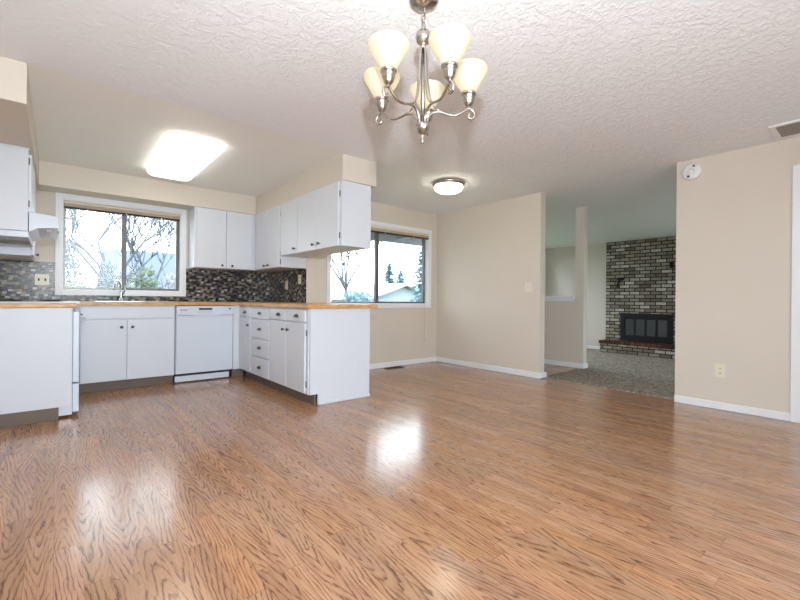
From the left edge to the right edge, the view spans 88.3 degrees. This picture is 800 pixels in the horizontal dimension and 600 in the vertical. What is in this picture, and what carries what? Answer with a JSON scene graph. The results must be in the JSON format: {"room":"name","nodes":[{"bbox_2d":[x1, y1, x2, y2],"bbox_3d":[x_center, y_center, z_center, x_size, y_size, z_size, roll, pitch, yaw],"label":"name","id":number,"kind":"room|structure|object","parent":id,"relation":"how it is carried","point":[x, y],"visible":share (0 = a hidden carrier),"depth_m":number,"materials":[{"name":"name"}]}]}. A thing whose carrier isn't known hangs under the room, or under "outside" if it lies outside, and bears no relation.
{"room":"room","nodes":[
{"label":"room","id":0,"kind":"room"},
{"bbox_2d":[0,56,39,189],"bbox_3d":[-3.098,-1.260,3.241,0.341,0.237,2.523,1,0,-40],"label":"soffit","id":1,"kind":"structure","parent":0,"point":[17,126],"depth_m":2.49,"materials":[{"name":"beige paint"}]},
{"bbox_2d":[39,160,255,214],"bbox_3d":[-2.844,-1.260,4.894,2.167,0.239,0.312,1,0,-40],"label":"soffit","id":2,"kind":"structure","parent":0,"point":[53,177],"depth_m":4.62,"materials":[{"name":"beige paint"}]},
{"bbox_2d":[34,190,266,374],"bbox_3d":[-3.004,-0.225,5.065,3.080,2.314,0.140,1,0,-40],"label":"wall","id":3,"kind":"structure","parent":0,"point":[45,200],"depth_m":4.36,"materials":[{"name":"beige paint"}]},
{"bbox_2d":[55,192,186,295],"bbox_3d":[-3.237,-0.597,4.856,1.270,1.095,0.156,1,0,-40],"label":"window","id":4,"kind":"structure","parent":3,"relation":"in","point":[60,211],"depth_m":4.83,"materials":[{"name":"white paint"}]},
{"bbox_2d":[64,200,179,220],"bbox_3d":[-3.214,-1.034,4.835,1.132,0.082,0.057,1,0,-40],"label":"window blind","id":5,"kind":"object","parent":4,"relation":"attached to","point":[67,204],"visible":1,"depth_m":4.78,"materials":[{"name":"white plastic"}]},
{"bbox_2d":[0,260,269,301],"bbox_3d":[-2.957,-0.192,5.007,2.835,0.420,0.008,1,0,-40],"label":"backsplash","id":6,"kind":"structure","parent":3,"relation":"attached to","point":[17,278],"depth_m":5.10,"materials":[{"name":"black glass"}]},
{"bbox_2d":[35,274,48,284],"bbox_3d":[-3.757,-0.214,4.324,0.116,0.116,0.014,1,0,-40],"label":"switch plate","id":7,"kind":"object","parent":6,"relation":"attached to","point":[40,279],"visible":1,"depth_m":4.32,"materials":[{"name":"beige plastic"}]},
{"bbox_2d":[188,207,255,270],"bbox_3d":[-2.288,-0.764,5.330,0.748,0.735,0.359,1,0,-40],"label":"upper cabinet","id":8,"kind":"object","parent":3,"relation":"attached to","point":[217,239],"visible":1,"depth_m":5.18,"materials":[{"name":"white paint"}]},
{"bbox_2d":[256,184,281,213],"bbox_3d":[-1.625,-1.248,5.381,0.326,0.237,1.126,1,0,-40],"label":"soffit","id":9,"kind":"structure","parent":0,"point":[272,198],"depth_m":5.13,"materials":[{"name":"beige paint"}]},
{"bbox_2d":[291,257,314,302],"bbox_3d":[-1.464,-0.211,5.526,0.120,2.314,1.127,1,0,-40],"label":"wall","id":10,"kind":"structure","parent":0,"point":[310,262],"depth_m":5.09,"materials":[{"name":"beige paint"}]},
{"bbox_2d":[247,205,305,272],"bbox_3d":[-1.649,-0.758,5.367,0.373,0.735,1.124,1,0,-40],"label":"upper cabinet","id":11,"kind":"object","parent":10,"relation":"attached to","point":[268,258],"visible":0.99,"depth_m":5.06,"materials":[{"name":"white paint"}]},
{"bbox_2d":[269,269,305,302],"bbox_3d":[-1.511,-0.179,5.481,0.009,0.420,1.116,1,0,-40],"label":"backsplash","id":12,"kind":"structure","parent":10,"relation":"attached to","point":[296,293],"depth_m":5.42,"materials":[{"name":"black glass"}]},
{"bbox_2d":[282,154,375,203],"bbox_3d":[-0.811,-1.240,4.455,0.388,0.237,1.338,1,0,-40],"label":"soffit","id":13,"kind":"structure","parent":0,"point":[345,167],"depth_m":4.03,"materials":[{"name":"beige paint"}]},
{"bbox_2d":[281,198,323,257],"bbox_3d":[-1.142,-0.817,4.761,0.375,0.608,0.450,1,0,-40],"label":"upper cabinet","id":14,"kind":"object","parent":13,"relation":"hanging from","point":[289,210],"visible":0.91,"depth_m":4.65,"materials":[{"name":"white paint"}]},
{"bbox_2d":[297,180,370,254],"bbox_3d":[-0.713,-0.812,4.248,0.375,0.608,0.885,1,0,-40],"label":"upper cabinet","id":15,"kind":"object","parent":13,"relation":"hanging from","point":[334,218],"visible":1,"depth_m":3.99,"materials":[{"name":"white paint"}]},
{"bbox_2d":[315,202,436,363],"bbox_3d":[-0.240,-0.200,5.905,2.241,2.314,0.140,1,0,-40],"label":"wall","id":16,"kind":"structure","parent":0,"point":[396,334],"depth_m":6.03,"materials":[{"name":"beige paint"}]},
{"bbox_2d":[326,221,431,307],"bbox_3d":[-0.267,-0.488,5.870,1.840,1.200,0.156,1,0,-40],"label":"window","id":17,"kind":"structure","parent":16,"relation":"in","point":[425,302],"depth_m":6.02,"materials":[{"name":"white paint"}]},
{"bbox_2d":[371,226,428,340],"bbox_3d":[-0.225,-0.201,5.816,1.699,1.636,0.080,1,0,-40],"label":"window blind","id":18,"kind":"object","parent":17,"relation":"attached to","point":[374,229],"visible":0.57,"depth_m":6.00,"materials":[{"name":"white plastic"}]},
{"bbox_2d":[371,232,421,245],"bbox_3d":[-0.321,-1.109,6.394,2.710,0.270,0.680,1,0,-40],"label":"roof eave","id":19,"kind":"object","parent":16,"relation":"attached to","point":[382,237],"visible":0.03,"depth_m":6.99},
{"bbox_2d":[369,357,435,368],"bbox_3d":[-0.267,0.920,5.791,2.186,0.071,0.014,1,0,-40],"label":"baseboard","id":20,"kind":"structure","parent":16,"relation":"attached to","point":[429,359],"depth_m":6.02,"materials":[{"name":"white paint"}]},
{"bbox_2d":[0,361,799,599],"bbox_3d":[0.322,1.030,2.521,7.980,0.148,8.324,1,0,-40],"label":"floor","id":21,"kind":"structure","parent":0,"point":[446,481],"depth_m":2.04,"materials":[{"name":"brown wood"}]},
{"bbox_2d":[0,308,71,427],"bbox_3d":[-2.833,0.497,3.091,0.578,0.874,0.050,1,0,-40],"label":"base cabinet","id":22,"kind":"object","parent":21,"relation":"on","point":[36,343],"visible":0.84,"depth_m":3.12,"materials":[{"name":"white paint"}]},
{"bbox_2d":[0,303,76,307],"bbox_3d":[-2.814,0.040,3.096,0.608,0.038,0.064,1,0,-40],"label":"countertop","id":23,"kind":"structure","parent":22,"relation":"on","point":[2,305],"depth_m":3.12,"materials":[{"name":"laminate"}]},
{"bbox_2d":[0,299,86,415],"bbox_3d":[-3.056,0.392,3.439,0.675,1.080,0.760,1,0,-40],"label":"range","id":24,"kind":"object","parent":21,"relation":"on","point":[76,315],"visible":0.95,"depth_m":3.32,"materials":[{"name":"white metal"}]},
{"bbox_2d":[0,301,79,303],"bbox_3d":[-3.070,0.019,3.425,0.620,0.016,0.760,1,0,-40],"label":"cooktop","id":25,"kind":"object","parent":24,"relation":"in","point":[77,302],"depth_m":3.23,"materials":[{"name":"white ceramic"}]},
{"bbox_2d":[73,306,174,392],"bbox_3d":[-3.266,0.492,4.334,1.490,0.874,0.652,1,0,-40],"label":"base cabinet","id":26,"kind":"object","parent":21,"relation":"on","point":[120,347],"visible":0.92,"depth_m":4.29,"materials":[{"name":"white paint"}]},
{"bbox_2d":[174,306,232,382],"bbox_3d":[-2.449,0.503,5.013,0.624,0.867,0.619,1,0,-40],"label":"dishwasher","id":27,"kind":"object","parent":21,"relation":"on","point":[203,334],"visible":1,"depth_m":4.77,"materials":[{"name":"white metal"}]},
{"bbox_2d":[226,305,243,376],"bbox_3d":[-1.951,0.504,5.457,0.703,0.874,0.613,1,0,-40],"label":"base cabinet","id":28,"kind":"object","parent":21,"relation":"on","point":[236,371],"visible":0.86,"depth_m":5.02,"materials":[{"name":"white paint"}]},
{"bbox_2d":[239,306,256,380],"bbox_3d":[-1.613,0.507,5.082,0.665,0.874,0.391,1,0,-40],"label":"base cabinet","id":29,"kind":"object","parent":21,"relation":"on","point":[245,337],"visible":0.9,"depth_m":4.88,"materials":[{"name":"white paint"}]},
{"bbox_2d":[251,306,275,388],"bbox_3d":[-1.316,0.510,4.729,0.662,0.874,0.529,1,0,-40],"label":"base cabinet","id":30,"kind":"object","parent":21,"relation":"on","point":[260,321],"visible":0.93,"depth_m":4.51,"materials":[{"name":"white paint"}]},
{"bbox_2d":[269,307,369,404],"bbox_3d":[-0.979,0.513,4.361,0.713,0.874,1.289,1,0,-40],"label":"base cabinet","id":31,"kind":"object","parent":21,"relation":"on","point":[325,353],"visible":0.98,"depth_m":3.89,"materials":[{"name":"white paint"}]},
{"bbox_2d":[77,301,377,308],"bbox_3d":[-2.133,0.046,4.115,2.953,0.038,2.433,1,0,-40],"label":"countertop","id":32,"kind":"structure","parent":31,"relation":"on","point":[82,303],"depth_m":4.25,"materials":[{"name":"laminate"}]},
{"bbox_2d":[113,280,126,300],"bbox_3d":[-3.156,-0.109,4.608,0.087,0.235,0.187,1,0,5],"label":"faucet","id":33,"kind":"object","parent":32,"relation":"on","point":[116,281],"visible":1,"depth_m":4.66,"materials":[{"name":"silver metal"}]},
{"bbox_2d":[93,301,167,301],"bbox_3d":[-2.998,0.014,4.571,0.660,0.008,0.460,1,0,-40],"label":"sink","id":34,"kind":"object","parent":32,"relation":"in","point":[93,301],"visible":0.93,"depth_m":4.38,"materials":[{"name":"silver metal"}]},
{"bbox_2d":[385,366,402,368],"bbox_3d":[-0.076,0.954,5.821,0.300,0.008,0.110,1,0,-40],"label":"floor vent","id":35,"kind":"object","parent":21,"relation":"in","point":[396,366],"visible":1,"depth_m":5.81,"materials":[{"name":"brown metal"}]},
{"bbox_2d":[0,0,799,248],"bbox_3d":[1.872,-1.385,3.807,11.976,0.102,8.340,1,0,-40],"label":"ceiling","id":36,"kind":"structure","parent":0,"point":[572,93],"depth_m":2.70,"materials":[{"name":"white paint"}]},
{"bbox_2d":[147,132,223,180],"bbox_3d":[-2.091,-1.336,3.956,0.415,0.074,1.290,1,0,-40],"label":"ceiling light","id":37,"kind":"object","parent":36,"relation":"attached to","point":[183,156],"visible":1,"depth_m":3.75,"materials":[{"name":"white plastic"}]},
{"bbox_2d":[364,0,487,143],"bbox_3d":[0.096,-1.028,1.837,0.568,0.642,0.576,1,0,-40],"label":"chandelier","id":38,"kind":"object","parent":36,"relation":"hanging from","point":[449,43],"visible":1,"depth_m":1.82,"materials":[{"name":"silver metal"}]},
{"bbox_2d":[432,178,464,194],"bbox_3d":[0.556,-1.286,4.714,0.372,0.122,0.372,1,0,-40],"label":"ceiling light","id":39,"kind":"object","parent":36,"relation":"attached to","point":[447,186],"visible":1,"depth_m":4.59,"materials":[{"name":"white glass"}]},
{"bbox_2d":[768,119,799,138],"bbox_3d":[3.074,-1.316,3.104,0.350,0.013,0.400,1,0,-40],"label":"ceiling vent","id":40,"kind":"object","parent":36,"relation":"in","point":[791,128],"visible":1,"depth_m":3.17,"materials":[{"name":"white plastic"}]},
{"bbox_2d":[436,192,545,372],"bbox_3d":[1.200,-0.187,5.836,0.108,2.314,1.811,1,0,-40],"label":"wall","id":41,"kind":"structure","parent":0,"point":[487,254],"depth_m":5.65,"materials":[{"name":"beige paint"}]},
{"bbox_2d":[436,357,539,378],"bbox_3d":[1.152,0.933,5.787,0.014,0.071,1.810,1,0,-40],"label":"baseboard","id":42,"kind":"structure","parent":41,"relation":"attached to","point":[439,359],"depth_m":5.65,"materials":[{"name":"white paint"}]},
{"bbox_2d":[525,283,532,291],"bbox_3d":[1.633,-0.162,5.221,0.015,0.116,0.116,1,0,-40],"label":"switch plate","id":43,"kind":"object","parent":41,"relation":"attached to","point":[528,286],"visible":1,"depth_m":5.22,"materials":[{"name":"beige plastic"}]},
{"bbox_2d":[540,372,546,377],"bbox_3d":[1.780,0.936,5.131,0.136,0.063,0.028,1,0,-40],"label":"baseboard","id":44,"kind":"structure","parent":41,"relation":"attached to","point":[543,374],"depth_m":5.12,"materials":[{"name":"white paint"}]},
{"bbox_2d":[545,249,545,295],"bbox_3d":[2.254,-0.104,9.478,4.101,2.464,0.140,1,0,-40],"label":"wall","id":45,"kind":"structure","parent":0,"point":[545,249],"depth_m":10.64,"materials":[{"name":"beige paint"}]},
{"bbox_2d":[544,301,574,367],"bbox_3d":[1.981,0.552,6.682,0.105,1.150,1.809,1,0,-40],"label":"wall","id":46,"kind":"structure","parent":0,"point":[559,315],"depth_m":6.13,"materials":[{"name":"beige paint"}]},
{"bbox_2d":[545,299,574,300],"bbox_3d":[1.940,-0.005,6.642,0.016,0.034,1.809,1,0,-40],"label":"trim","id":47,"kind":"structure","parent":46,"relation":"attached to","point":[545,299],"depth_m":6.11,"materials":[{"name":"white paint"}]},
{"bbox_2d":[545,296,574,298],"bbox_3d":[1.987,-0.044,6.681,0.165,0.042,1.809,1,0,-40],"label":"trim","id":48,"kind":"structure","parent":46,"relation":"on","point":[546,297],"depth_m":6.10,"materials":[{"name":"white paint"}]},
{"bbox_2d":[544,359,582,368],"bbox_3d":[1.973,0.935,6.594,0.014,0.066,1.939,1,0,-40],"label":"baseboard","id":49,"kind":"structure","parent":46,"relation":"attached to","point":[546,361],"depth_m":6.06,"materials":[{"name":"white paint"}]},
{"bbox_2d":[546,243,605,345],"bbox_3d":[5.826,-0.070,8.292,0.140,2.464,6.259,1,0,-40],"label":"wall","id":50,"kind":"structure","parent":0,"point":[560,262],"depth_m":9.77,"materials":[{"name":"beige paint"}]},
{"bbox_2d":[587,345,599,348],"bbox_3d":[4.217,1.108,10.085,0.014,0.074,1.459,1,0,-40],"label":"baseboard","id":51,"kind":"structure","parent":50,"relation":"attached to","point":[588,346],"depth_m":9.68,"materials":[{"name":"white paint"}]},
{"bbox_2d":[574,207,587,368],"bbox_3d":[2.609,-0.099,5.937,0.105,2.464,0.129,1,0,-40],"label":"post","id":52,"kind":"object","parent":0,"point":[581,230],"visible":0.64,"depth_m":5.90,"materials":[{"name":"beige paint"}]},
{"bbox_2d":[587,348,674,379],"bbox_3d":[4.280,1.208,7.012,3.856,0.120,6.260,1,0,-40],"label":"floor","id":53,"kind":"structure","parent":0,"point":[657,367],"depth_m":7.36,"materials":[{"name":"grey carpet"}]},
{"bbox_2d":[599,236,675,358],"bbox_3d":[5.298,-0.074,8.473,0.435,2.459,2.215,1,0,-40],"label":"fireplace","id":54,"kind":"object","parent":53,"relation":"on","point":[640,274],"visible":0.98,"depth_m":8.80,"materials":[{"name":"brick"}]},
{"bbox_2d":[675,137,799,412],"bbox_3d":[3.883,-0.160,2.624,0.108,2.314,3.652,1,0,-40],"label":"wall","id":55,"kind":"structure","parent":0,"point":[734,220],"depth_m":3.63,"materials":[{"name":"beige paint"}]},
{"bbox_2d":[682,163,701,179],"bbox_3d":[2.745,-1.211,3.880,0.042,0.160,0.160,1,0,-40],"label":"smoke detector","id":56,"kind":"object","parent":55,"relation":"attached to","point":[692,171],"visible":1,"depth_m":3.86,"materials":[{"name":"white plastic"}]},
{"bbox_2d":[715,364,724,377],"bbox_3d":[2.887,0.638,3.716,0.008,0.116,0.074,1,0,-40],"label":"outlet","id":57,"kind":"object","parent":55,"relation":"attached to","point":[719,368],"visible":1,"depth_m":3.72,"materials":[{"name":"beige plastic"}]},
{"bbox_2d":[674,395,789,420],"bbox_3d":[2.918,0.954,3.672,0.014,0.065,0.820,1,0,-40],"label":"baseboard","id":58,"kind":"structure","parent":55,"relation":"attached to","point":[681,399],"depth_m":3.63,"materials":[{"name":"white paint"}]},
{"bbox_2d":[790,164,799,422],"bbox_3d":[3.539,-0.048,3.005,0.145,2.083,0.986,1,0,-40],"label":"door","id":59,"kind":"structure","parent":55,"relation":"in","point":[795,288],"depth_m":3.33,"materials":[{"name":"white paint"}]},
{"bbox_3d":[-3.247,-0.226,3.048,0.120,2.314,2.644,1,0,-40],"label":"wall","id":60,"kind":"structure","parent":0,"visible":0},
{"bbox_2d":[0,143,34,238],"bbox_3d":[-3.133,-0.831,3.296,0.361,0.621,0.774,1,0,-40],"label":"upper cabinet","id":61,"kind":"object","parent":60,"relation":"attached to","point":[17,173],"visible":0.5,"depth_m":3.04,"materials":[{"name":"white paint"}]},
{"bbox_2d":[0,185,38,260],"bbox_3d":[-3.652,-0.773,3.906,0.349,0.746,0.797,1,0,-40],"label":"upper cabinet","id":62,"kind":"object","parent":60,"relation":"attached to","point":[7,252],"visible":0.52,"depth_m":3.68,"materials":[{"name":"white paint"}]},
{"bbox_2d":[0,212,58,246],"bbox_3d":[-3.089,-0.566,3.344,0.490,0.200,0.756,1,0,-40],"label":"range hood","id":63,"kind":"object","parent":60,"relation":"attached to","point":[41,226],"visible":1,"depth_m":3.17,"materials":[{"name":"white metal"}]},
{"label":"outside","id":64,"kind":"structure","parent":0,"visible":0},
{"bbox_3d":[-1.955,1.435,17.924,100.000,0.100,110.000,1,0,-40],"label":"ground","id":65,"kind":"structure","parent":64,"visible":0},
{"bbox_2d":[65,280,88,287],"bbox_3d":[-4.616,0.545,5.796,0.728,1.649,0.689,1,0,-40],"label":"shrub","id":66,"kind":"object","parent":65,"relation":"on","point":[72,282],"visible":0.02,"depth_m":5.83,"materials":[{"name":"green plant"}]},
{"bbox_2d":[65,240,90,285],"bbox_3d":[-7.673,-0.036,9.503,1.010,2.750,1.019,1,0,-40],"label":"shrub","id":67,"kind":"object","parent":65,"relation":"on","point":[74,264],"visible":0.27,"depth_m":9.50,"materials":[{"name":"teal plant"}]},
{"bbox_2d":[98,261,117,286],"bbox_3d":[-7.314,0.157,10.317,0.596,2.370,0.576,1,0,-2],"label":"shrub","id":68,"kind":"object","parent":65,"relation":"on","point":[109,270],"visible":0.19,"depth_m":10.29,"materials":[{"name":"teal plant"}]},
{"bbox_2d":[72,284,161,288],"bbox_3d":[-6.878,0.494,8.162,6.515,1.699,0.140,1,0,-40],"label":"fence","id":69,"kind":"object","parent":65,"relation":"on","point":[118,284],"visible":0.04,"depth_m":8.56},
{"bbox_2d":[66,209,175,287],"bbox_3d":[-4.497,-0.655,6.554,2.020,4.063,2.788,1,0,42],"label":"bare tree","id":70,"kind":"object","parent":65,"relation":"on","point":[75,222],"visible":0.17,"depth_m":6.67,"materials":[{"name":"grey plant"}]},
{"bbox_2d":[83,214,174,286],"bbox_3d":[-6.340,-1.257,10.790,2.946,5.234,2.823,1,0,-3],"label":"bare tree","id":71,"kind":"object","parent":65,"relation":"on","point":[147,225],"visible":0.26,"depth_m":10.80,"materials":[{"name":"grey plant"}]},
{"bbox_2d":[96,249,174,288],"bbox_3d":[-8.518,-0.194,15.034,3.800,3.040,6.800,1,0,-40],"label":"house","id":72,"kind":"structure","parent":65,"relation":"on","point":[108,254],"depth_m":13.53,"materials":[{"name":"white"}]},
{"bbox_2d":[126,265,162,288],"bbox_3d":[-4.269,0.387,6.857,0.816,1.971,0.812,1,0,-40],"label":"shrub","id":73,"kind":"object","parent":65,"relation":"on","point":[149,283],"visible":0.15,"depth_m":6.78,"materials":[{"name":"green plant"}]},
{"bbox_2d":[158,273,174,288],"bbox_3d":[-4.623,0.385,8.647,1.211,1.967,1.237,1,0,-40],"label":"shrub","id":74,"kind":"object","parent":65,"relation":"on","point":[171,284],"visible":0.08,"depth_m":8.47,"materials":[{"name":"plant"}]},
{"bbox_2d":[334,289,372,301],"bbox_3d":[-1.177,0.558,10.751,1.558,1.686,1.523,1,0,-40],"label":"shrub","id":75,"kind":"object","parent":65,"relation":"on","point":[352,297],"visible":0.17,"depth_m":10.61,"materials":[{"name":"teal plant"}]},
{"bbox_2d":[331,240,381,296],"bbox_3d":[-1.916,-1.298,12.534,3.959,5.399,2.436,1,0,-42],"label":"bare tree","id":76,"kind":"object","parent":65,"relation":"on","point":[345,284],"visible":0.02,"depth_m":12.71,"materials":[{"name":"grey plant"}]},
{"bbox_2d":[331,283,420,301],"bbox_3d":[-1.144,0.220,24.454,5.200,2.340,4.800,1,0,-40],"label":"house","id":77,"kind":"structure","parent":65,"relation":"on","point":[396,292],"depth_m":22.92,"materials":[{"name":"white"}]},
{"bbox_2d":[383,263,395,283],"bbox_3d":[-0.754,-0.702,30.519,2.639,4.184,2.565,1,0,-12],"label":"evergreen tree","id":78,"kind":"object","parent":65,"relation":"on","point":[388,273],"visible":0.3,"depth_m":30.50,"materials":[{"name":"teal plant"}]},
{"bbox_2d":[396,270,405,282],"bbox_3d":[0.029,-0.580,35.019,2.539,3.951,2.526,1,0,-11],"label":"evergreen tree","id":79,"kind":"object","parent":65,"relation":"on","point":[400,279],"visible":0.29,"depth_m":35.12,"materials":[{"name":"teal plant"}]},
{"bbox_2d":[410,247,421,301],"bbox_3d":[1.093,-0.652,19.427,2.120,4.130,2.308,1,0,-40],"label":"evergreen tree","id":80,"kind":"object","parent":65,"relation":"on","point":[417,287],"visible":0.12,"depth_m":19.48,"materials":[{"name":"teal plant"}]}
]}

